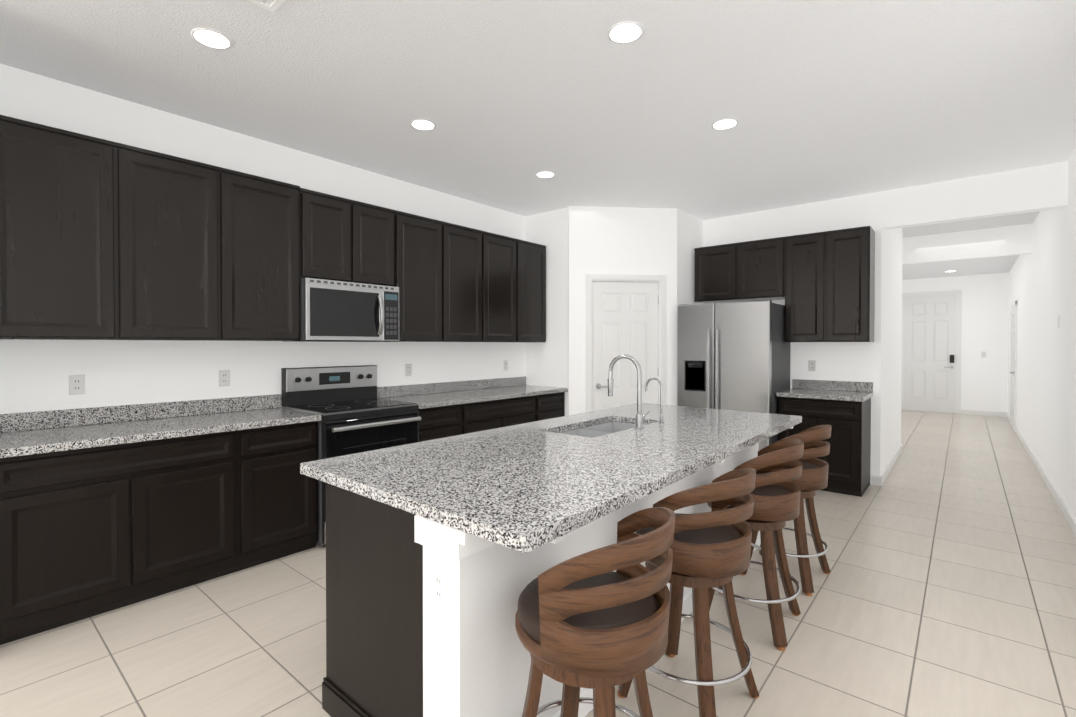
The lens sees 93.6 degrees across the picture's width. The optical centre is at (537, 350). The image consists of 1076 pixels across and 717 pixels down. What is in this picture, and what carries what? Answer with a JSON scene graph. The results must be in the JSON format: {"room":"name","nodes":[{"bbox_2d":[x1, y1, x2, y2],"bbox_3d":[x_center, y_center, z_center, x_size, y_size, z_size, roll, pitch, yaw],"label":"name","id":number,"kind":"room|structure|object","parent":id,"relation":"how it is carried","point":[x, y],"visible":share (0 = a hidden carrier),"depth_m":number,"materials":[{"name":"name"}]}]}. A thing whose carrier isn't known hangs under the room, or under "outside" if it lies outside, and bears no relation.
{"room":"kitchen","nodes":[
{"label":"kitchen","id":0,"kind":"room"},
{"bbox_2d":[0,64,524,413],"bbox_3d":[-1.216,-0.108,4.791,0.120,2.900,6.420,0,1,40],"label":"wall","id":1,"kind":"structure","parent":0,"point":[34,375],"depth_m":3.44,"materials":[{"name":"paint"}]},
{"bbox_2d":[0,115,119,339],"bbox_3d":[-2.641,-0.606,2.730,0.346,1.100,0.511,0,1,40],"label":"upper cabinet","id":2,"kind":"object","parent":1,"relation":"attached to","point":[102,239],"depth_m":2.64,"materials":[{"name":"brown wood"}]},
{"bbox_2d":[69,374,84,394],"bbox_3d":[-2.690,0.201,2.949,0.007,0.116,0.070,0,1,40],"label":"electrical outlet","id":3,"kind":"object","parent":1,"relation":"attached to","point":[76,384],"visible":1,"depth_m":2.95,"materials":[{"name":"white plastic"}]},
{"bbox_2d":[120,143,223,340],"bbox_3d":[-2.312,-0.611,3.120,0.346,1.100,0.510,0,1,40],"label":"upper cabinet","id":4,"kind":"object","parent":1,"relation":"attached to","point":[172,207],"depth_m":3.01,"materials":[{"name":"brown wood"}]},
{"bbox_2d":[219,370,229,386],"bbox_3d":[-2.193,0.195,3.538,0.007,0.116,0.070,0,1,40],"label":"electrical outlet","id":5,"kind":"object","parent":1,"relation":"attached to","point":[224,377],"visible":1,"depth_m":3.53,"materials":[{"name":"white plastic"}]},
{"bbox_2d":[224,168,299,340],"bbox_3d":[-1.982,-0.615,3.510,0.346,1.100,0.511,0,1,40],"label":"upper cabinet","id":6,"kind":"object","parent":1,"relation":"attached to","point":[262,234],"depth_m":3.40,"materials":[{"name":"brown wood"}]},
{"bbox_2d":[299,188,394,286],"bbox_3d":[-1.564,-0.840,4.003,0.346,0.640,0.780,0,1,40],"label":"upper cabinet","id":7,"kind":"object","parent":1,"relation":"attached to","point":[344,239],"visible":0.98,"depth_m":3.85,"materials":[{"name":"brown wood"}]},
{"bbox_2d":[282,278,398,341],"bbox_3d":[-1.522,-0.291,3.973,0.453,0.449,0.772,0,1,40],"label":"microwave","id":8,"kind":"object","parent":7,"relation":"attached to","point":[335,311],"visible":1,"depth_m":3.81,"materials":[{"name":"silver metal"}]},
{"bbox_2d":[405,363,411,375],"bbox_3d":[-1.206,0.183,4.707,0.007,0.116,0.070,0,1,40],"label":"electrical outlet","id":9,"kind":"object","parent":1,"relation":"attached to","point":[408,369],"visible":1,"depth_m":4.71,"materials":[{"name":"white plastic"}]},
{"bbox_2d":[394,210,445,341],"bbox_3d":[-1.151,-0.620,4.495,0.346,1.090,0.495,0,1,40],"label":"upper cabinet","id":10,"kind":"object","parent":1,"relation":"attached to","point":[419,241],"depth_m":4.39,"materials":[{"name":"brown wood"}]},
{"bbox_2d":[446,222,485,341],"bbox_3d":[-0.831,-0.624,4.874,0.346,1.090,0.496,0,1,40],"label":"upper cabinet","id":11,"kind":"object","parent":1,"relation":"attached to","point":[455,283],"depth_m":4.79,"materials":[{"name":"brown wood"}]},
{"bbox_2d":[486,232,517,341],"bbox_3d":[-0.511,-0.627,5.253,0.346,1.090,0.496,0,1,40],"label":"upper cabinet","id":12,"kind":"object","parent":1,"relation":"attached to","point":[501,251],"depth_m":5.16,"materials":[{"name":"brown wood"}]},
{"bbox_2d":[504,360,507,370],"bbox_3d":[-0.361,0.173,5.707,0.007,0.116,0.070,0,1,40],"label":"electrical outlet","id":13,"kind":"object","parent":1,"relation":"attached to","point":[505,365],"visible":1,"depth_m":5.70,"materials":[{"name":"white plastic"}]},
{"bbox_2d":[518,239,545,341],"bbox_3d":[-0.191,-0.631,5.632,0.346,1.090,0.496,0,1,40],"label":"upper cabinet","id":14,"kind":"object","parent":1,"relation":"attached to","point":[531,256],"depth_m":5.52,"materials":[{"name":"brown wood"}]},
{"bbox_2d":[0,410,1075,716],"bbox_3d":[0.240,1.368,5.199,8.000,0.060,18.700,0,1,40],"label":"floor","id":15,"kind":"structure","parent":0,"point":[944,586],"depth_m":2.47,"materials":[{"name":"tile"}]},
{"bbox_2d":[0,430,243,644],"bbox_3d":[-2.376,0.922,2.862,0.602,0.878,1.030,0,1,40],"label":"base cabinet","id":16,"kind":"object","parent":15,"relation":"on","point":[85,533],"depth_m":2.62,"materials":[{"name":"brown wood"}]},
{"bbox_2d":[240,421,317,568],"bbox_3d":[-1.882,0.916,3.447,0.602,0.878,0.502,0,1,40],"label":"base cabinet","id":17,"kind":"object","parent":15,"relation":"on","point":[281,502],"depth_m":3.25,"materials":[{"name":"brown wood"}]},
{"bbox_2d":[0,394,320,457],"bbox_3d":[-2.204,0.410,3.034,0.636,0.140,1.543,0,1,40],"label":"countertop","id":18,"kind":"structure","parent":17,"relation":"on","point":[29,433],"depth_m":2.96,"materials":[{"name":"stone"}]},
{"bbox_2d":[281,365,420,546],"bbox_3d":[-1.416,0.744,3.895,0.730,1.214,0.776,0,1,40],"label":"range","id":19,"kind":"object","parent":15,"relation":"on","point":[352,409],"visible":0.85,"depth_m":3.81,"materials":[{"name":"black metal"}]},
{"bbox_2d":[419,404,466,441],"bbox_3d":[-1.052,0.906,4.431,0.602,0.878,0.500,0,1,40],"label":"base cabinet","id":20,"kind":"object","parent":15,"relation":"on","point":[446,421],"depth_m":4.26,"materials":[{"name":"brown wood"}]},
{"bbox_2d":[463,395,538,432],"bbox_3d":[-0.568,0.900,5.004,0.602,0.878,1.000,0,1,40],"label":"base cabinet","id":21,"kind":"object","parent":15,"relation":"on","point":[485,415],"depth_m":4.80,"materials":[{"name":"brown wood"}]},
{"bbox_2d":[539,392,564,420],"bbox_3d":[-0.083,0.894,5.578,0.602,0.878,0.503,0,1,40],"label":"base cabinet","id":22,"kind":"object","parent":15,"relation":"on","point":[552,405],"depth_m":5.39,"materials":[{"name":"brown wood"}]},
{"bbox_2d":[377,376,567,408],"bbox_3d":[-0.554,0.390,4.988,0.636,0.140,2.004,0,1,40],"label":"countertop","id":23,"kind":"structure","parent":22,"relation":"on","point":[429,395],"depth_m":4.90,"materials":[{"name":"stone"}]},
{"bbox_2d":[515,507,674,716],"bbox_3d":[0.148,0.916,1.465,0.479,0.920,0.478,0,1,40],"label":"bar stool","id":24,"kind":"object","parent":15,"relation":"on","point":[594,622],"visible":1,"depth_m":1.28,"materials":[{"name":"brown wood"}]},
{"bbox_2d":[617,468,758,716],"bbox_3d":[0.599,0.911,1.998,0.479,0.920,0.478,0,1,40],"label":"bar stool","id":25,"kind":"object","parent":15,"relation":"on","point":[712,549],"visible":0.77,"depth_m":1.82,"materials":[{"name":"brown wood"}]},
{"bbox_2d":[677,300,789,450],"bbox_3d":[2.102,0.419,5.464,0.950,1.828,0.857,0,1,40],"label":"refrigerator","id":26,"kind":"object","parent":15,"relation":"on","point":[735,356],"visible":0.73,"depth_m":5.14,"materials":[{"name":"silver metal"}]},
{"bbox_2d":[707,439,803,650],"bbox_3d":[1.077,0.905,2.565,0.479,0.920,0.478,0,1,40],"label":"bar stool","id":27,"kind":"object","parent":15,"relation":"on","point":[776,495],"visible":0.69,"depth_m":2.38,"materials":[{"name":"brown wood"}]},
{"bbox_2d":[739,425,831,595],"bbox_3d":[1.502,0.900,3.068,0.479,0.920,0.478,0,1,40],"label":"bar stool","id":28,"kind":"object","parent":15,"relation":"on","point":[811,479],"visible":0.6,"depth_m":2.88,"materials":[{"name":"brown wood"}]},
{"bbox_2d":[778,397,870,496],"bbox_3d":[2.853,0.900,5.037,0.705,0.878,0.602,0,1,40],"label":"base cabinet","id":29,"kind":"object","parent":15,"relation":"on","point":[847,459],"visible":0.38,"depth_m":4.72,"materials":[{"name":"brown wood"}]},
{"bbox_2d":[776,379,872,401],"bbox_3d":[2.846,0.390,5.018,0.733,0.140,0.631,0,1,40],"label":"countertop","id":30,"kind":"structure","parent":29,"relation":"on","point":[839,390],"depth_m":5.07,"materials":[{"name":"stone"}]},
{"bbox_2d":[0,0,1075,237],"bbox_3d":[-1.237,-1.584,3.418,8.000,0.080,14.120,0,1,40],"label":"ceiling","id":31,"kind":"structure","parent":0,"point":[821,100],"depth_m":2.95,"materials":[{"name":"paint"}]},
{"bbox_2d":[191,28,231,48],"bbox_3d":[-1.605,-1.531,2.486,0.172,0.006,0.172,0,1,40],"label":"recessed light","id":32,"kind":"object","parent":31,"relation":"in","point":[211,38],"visible":1,"depth_m":2.48,"materials":[{"name":"white"}]},
{"bbox_2d":[248,0,284,11],"bbox_3d":[-1.178,-1.524,2.093,0.260,0.012,0.260,0,1,40],"label":"ceiling vent","id":33,"kind":"object","parent":31,"relation":"in","point":[274,5],"visible":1,"depth_m":2.22,"materials":[{"name":"white metal"}]},
{"bbox_2d":[410,119,435,129],"bbox_3d":[-0.786,-1.541,3.457,0.172,0.006,0.172,0,1,40],"label":"recessed light","id":34,"kind":"object","parent":31,"relation":"in","point":[422,124],"visible":1,"depth_m":3.45,"materials":[{"name":"white plastic"}]},
{"bbox_2d":[536,171,554,177],"bbox_3d":[0.066,-1.551,4.465,0.172,0.006,0.172,0,1,40],"label":"recessed light","id":35,"kind":"object","parent":31,"relation":"in","point":[545,174],"visible":1,"depth_m":4.46,"materials":[{"name":"white"}]},
{"bbox_2d":[608,21,643,43],"bbox_3d":[0.422,-1.530,2.438,0.172,0.006,0.172,0,1,40],"label":"recessed light","id":36,"kind":"object","parent":31,"relation":"in","point":[626,32],"visible":1,"depth_m":2.43,"materials":[{"name":"white"}]},
{"bbox_2d":[711,118,737,129],"bbox_3d":[1.273,-1.541,3.446,0.172,0.006,0.172,0,1,40],"label":"recessed light","id":37,"kind":"object","parent":31,"relation":"in","point":[726,123],"visible":1,"depth_m":3.43,"materials":[{"name":"white"}]},
{"bbox_2d":[525,207,567,415],"bbox_3d":[0.155,-0.118,5.779,0.700,2.900,0.120,0,1,40],"label":"wall","id":38,"kind":"structure","parent":0,"point":[546,363],"depth_m":5.68,"materials":[{"name":"paint"}]},
{"bbox_2d":[423,443,757,716],"bbox_3d":[0.590,0.926,2.530,0.169,0.879,2.720,0,1,40],"label":"wall","id":39,"kind":"structure","parent":0,"point":[476,658],"depth_m":1.54,"materials":[{"name":"paint"}]},
{"bbox_2d":[432,564,447,609],"bbox_3d":[-0.290,0.696,1.486,0.070,0.116,0.007,0,1,40],"label":"outlet","id":40,"kind":"object","parent":39,"relation":"attached to","point":[439,586],"visible":1,"depth_m":1.48,"materials":[{"name":"white plastic"}]},
{"bbox_2d":[414,427,792,716],"bbox_3d":[0.686,0.927,2.450,0.419,0.879,2.780,0,1,40],"label":"trim","id":41,"kind":"structure","parent":39,"relation":"attached to","point":[457,544],"depth_m":1.46,"materials":[{"name":"white"}]},
{"bbox_2d":[568,206,676,414],"bbox_3d":[0.931,-0.116,5.614,1.210,2.900,0.120,0,1,-5],"label":"wall","id":42,"kind":"structure","parent":0,"point":[623,240],"depth_m":5.54,"materials":[{"name":"paint"}]},
{"bbox_2d":[592,282,657,410],"bbox_3d":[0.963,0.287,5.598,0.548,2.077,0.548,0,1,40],"label":"pantry door","id":43,"kind":"structure","parent":42,"relation":"in","point":[624,317],"depth_m":5.58,"materials":[{"name":"white wood"}]},
{"bbox_2d":[586,274,665,411],"bbox_3d":[0.962,0.253,5.608,0.894,2.162,0.136,0,1,-5],"label":"door frame","id":44,"kind":"structure","parent":42,"relation":"attached to","point":[659,279],"depth_m":5.54,"materials":[{"name":"white wood"}]},
{"bbox_2d":[677,209,702,304],"bbox_3d":[1.722,-0.119,5.915,0.120,2.900,0.710,0,1,40],"label":"wall","id":45,"kind":"structure","parent":0,"point":[689,233],"depth_m":5.79,"materials":[{"name":"paint"}]},
{"bbox_2d":[702,191,902,483],"bbox_3d":[3.336,-0.124,6.424,1.930,2.900,2.150,0,1,40],"label":"wall","id":46,"kind":"structure","parent":0,"point":[877,362],"depth_m":5.34,"materials":[{"name":"paint"}]},
{"bbox_2d":[694,237,784,303],"bbox_3d":[2.284,-0.867,5.666,0.970,0.620,0.346,0,1,40],"label":"upper cabinet","id":47,"kind":"object","parent":46,"relation":"attached to","point":[744,271],"visible":0.92,"depth_m":5.51,"materials":[{"name":"brown wood"}]},
{"bbox_2d":[808,360,815,370],"bbox_3d":[2.911,0.166,5.374,0.070,0.116,0.007,0,1,40],"label":"electrical outlet","id":48,"kind":"object","parent":46,"relation":"attached to","point":[811,365],"visible":1,"depth_m":5.37,"materials":[{"name":"white plastic"}]},
{"bbox_2d":[785,226,874,341],"bbox_3d":[2.940,-0.626,5.114,0.742,1.090,0.346,0,1,40],"label":"upper cabinet","id":49,"kind":"object","parent":46,"relation":"attached to","point":[829,286],"visible":1,"depth_m":4.95,"materials":[{"name":"brown wood"}]},
{"bbox_2d":[872,475,881,485],"bbox_3d":[3.354,1.293,5.007,0.081,0.095,0.012,0,1,40],"label":"baseboard","id":50,"kind":"structure","parent":46,"relation":"attached to","point":[877,480],"depth_m":5.00,"materials":[{"name":"white wood"}]},
{"bbox_2d":[881,444,901,483],"bbox_3d":[4.079,1.284,5.812,0.012,0.095,2.150,0,1,40],"label":"baseboard","id":51,"kind":"structure","parent":46,"relation":"attached to","point":[888,468],"depth_m":5.66,"materials":[{"name":"white wood"}]},
{"bbox_2d":[902,273,1008,413],"bbox_3d":[7.679,-0.171,10.957,3.920,2.900,0.120,0,1,40],"label":"wall","id":52,"kind":"structure","parent":0,"point":[985,311],"depth_m":9.97,"materials":[{"name":"paint"}]},
{"bbox_2d":[904,294,956,412],"bbox_3d":[8.105,0.072,10.464,0.862,2.408,0.079,0,1,40],"label":"front door","id":53,"kind":"structure","parent":52,"relation":"in","point":[930,339],"depth_m":10.47,"materials":[{"name":"white wood"}]},
{"bbox_2d":[901,290,961,413],"bbox_3d":[8.125,0.039,10.486,1.010,2.490,0.025,0,1,40],"label":"door frame","id":54,"kind":"structure","parent":52,"relation":"attached to","point":[959,332],"depth_m":10.19,"materials":[{"name":"white wood"}]},
{"bbox_2d":[981,352,985,357],"bbox_3d":[8.776,0.089,9.949,0.070,0.116,0.008,0,1,40],"label":"light switch","id":55,"kind":"object","parent":52,"relation":"attached to","point":[983,354],"visible":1,"depth_m":9.95,"materials":[{"name":"white plastic"}]},
{"bbox_2d":[961,409,1006,416],"bbox_3d":[8.778,1.242,9.956,0.690,0.095,0.012,0,1,40],"label":"baseboard","id":56,"kind":"structure","parent":52,"relation":"attached to","point":[985,413],"depth_m":9.94,"materials":[{"name":"white wood"}]},
{"bbox_2d":[902,255,1018,279],"bbox_3d":[6.323,-1.524,9.274,4.000,0.080,4.580,0,1,40],"label":"ceiling","id":57,"kind":"structure","parent":0,"point":[988,265],"depth_m":9.07,"materials":[{"name":"paint"}]},
{"bbox_2d":[902,223,1032,264],"bbox_3d":[4.731,-1.406,7.544,3.800,0.360,0.120,0,1,40],"label":"header beam","id":58,"kind":"structure","parent":0,"point":[994,242],"depth_m":6.66,"materials":[{"name":"paint"}]},
{"bbox_2d":[882,161,1067,229],"bbox_3d":[3.904,-1.376,4.604,1.270,0.360,0.120,0,1,40],"label":"header beam","id":59,"kind":"structure","parent":0,"point":[1031,189],"depth_m":4.51,"materials":[{"name":"paint"}]},
{"bbox_2d":[1008,148,1075,518],"bbox_3d":[3.164,-0.086,2.663,0.120,2.900,18.620,0,1,40],"label":"wall","id":60,"kind":"structure","parent":0,"point":[1042,284],"depth_m":4.95,"materials":[{"name":"paint"}]},
{"bbox_2d":[1009,306,1014,429],"bbox_3d":[7.917,0.288,8.457,0.078,2.018,0.792,0,1,40],"label":"door","id":61,"kind":"structure","parent":60,"relation":"in","point":[1012,365],"depth_m":8.45,"materials":[{"name":"white wood"}]},
{"bbox_2d":[1010,301,1016,431],"bbox_3d":[7.940,0.255,8.438,0.025,2.100,0.940,0,1,40],"label":"door frame","id":62,"kind":"structure","parent":60,"relation":"attached to","point":[1014,303],"depth_m":8.08,"materials":[{"name":"white wood"}]},
{"bbox_2d":[1015,426,1075,535],"bbox_3d":[2.439,1.324,1.922,0.012,0.095,16.130,0,1,40],"label":"baseboard","id":63,"kind":"structure","parent":60,"relation":"attached to","point":[1065,510],"depth_m":4.75,"materials":[{"name":"white wood"}]},
{"bbox_3d":[0.294,0.923,2.780,0.598,0.878,2.680,0,1,40],"label":"cabinet","id":64,"kind":"object","parent":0,"visible":0},
{"bbox_2d":[322,483,422,716],"bbox_3d":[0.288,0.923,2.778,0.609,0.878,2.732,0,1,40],"label":"cabinet end panel","id":65,"kind":"object","parent":64,"relation":"attached to","point":[374,608],"visible":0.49,"depth_m":1.73,"materials":[{"name":"brown wood"}]},
{"bbox_2d":[300,403,801,552],"bbox_3d":[0.401,0.464,2.682,1.200,0.040,2.764,0,1,40],"label":"countertop","id":66,"kind":"structure","parent":64,"relation":"on","point":[526,487],"depth_m":1.95,"materials":[{"name":"stone"}]},
{"bbox_2d":[561,421,635,437],"bbox_3d":[0.387,0.582,2.973,0.379,0.200,0.784,0,1,40],"label":"undermount sink","id":67,"kind":"object","parent":66,"relation":"in","point":[598,430],"visible":0.08,"depth_m":3.23,"materials":[{"name":"silver metal"}]},
{"bbox_2d":[607,354,648,428],"bbox_3d":[0.522,0.232,2.926,0.233,0.417,0.118,0,1,40],"label":"faucet","id":68,"kind":"object","parent":66,"relation":"on","point":[640,417],"visible":1,"depth_m":2.84,"materials":[{"name":"silver metal"}]},
{"bbox_2d":[645,378,663,422],"bbox_3d":[0.714,0.303,3.084,0.122,0.272,0.046,0,1,40],"label":"filter faucet","id":69,"kind":"object","parent":66,"relation":"on","point":[661,400],"visible":1,"depth_m":3.04,"materials":[{"name":"silver metal"}]}
]}

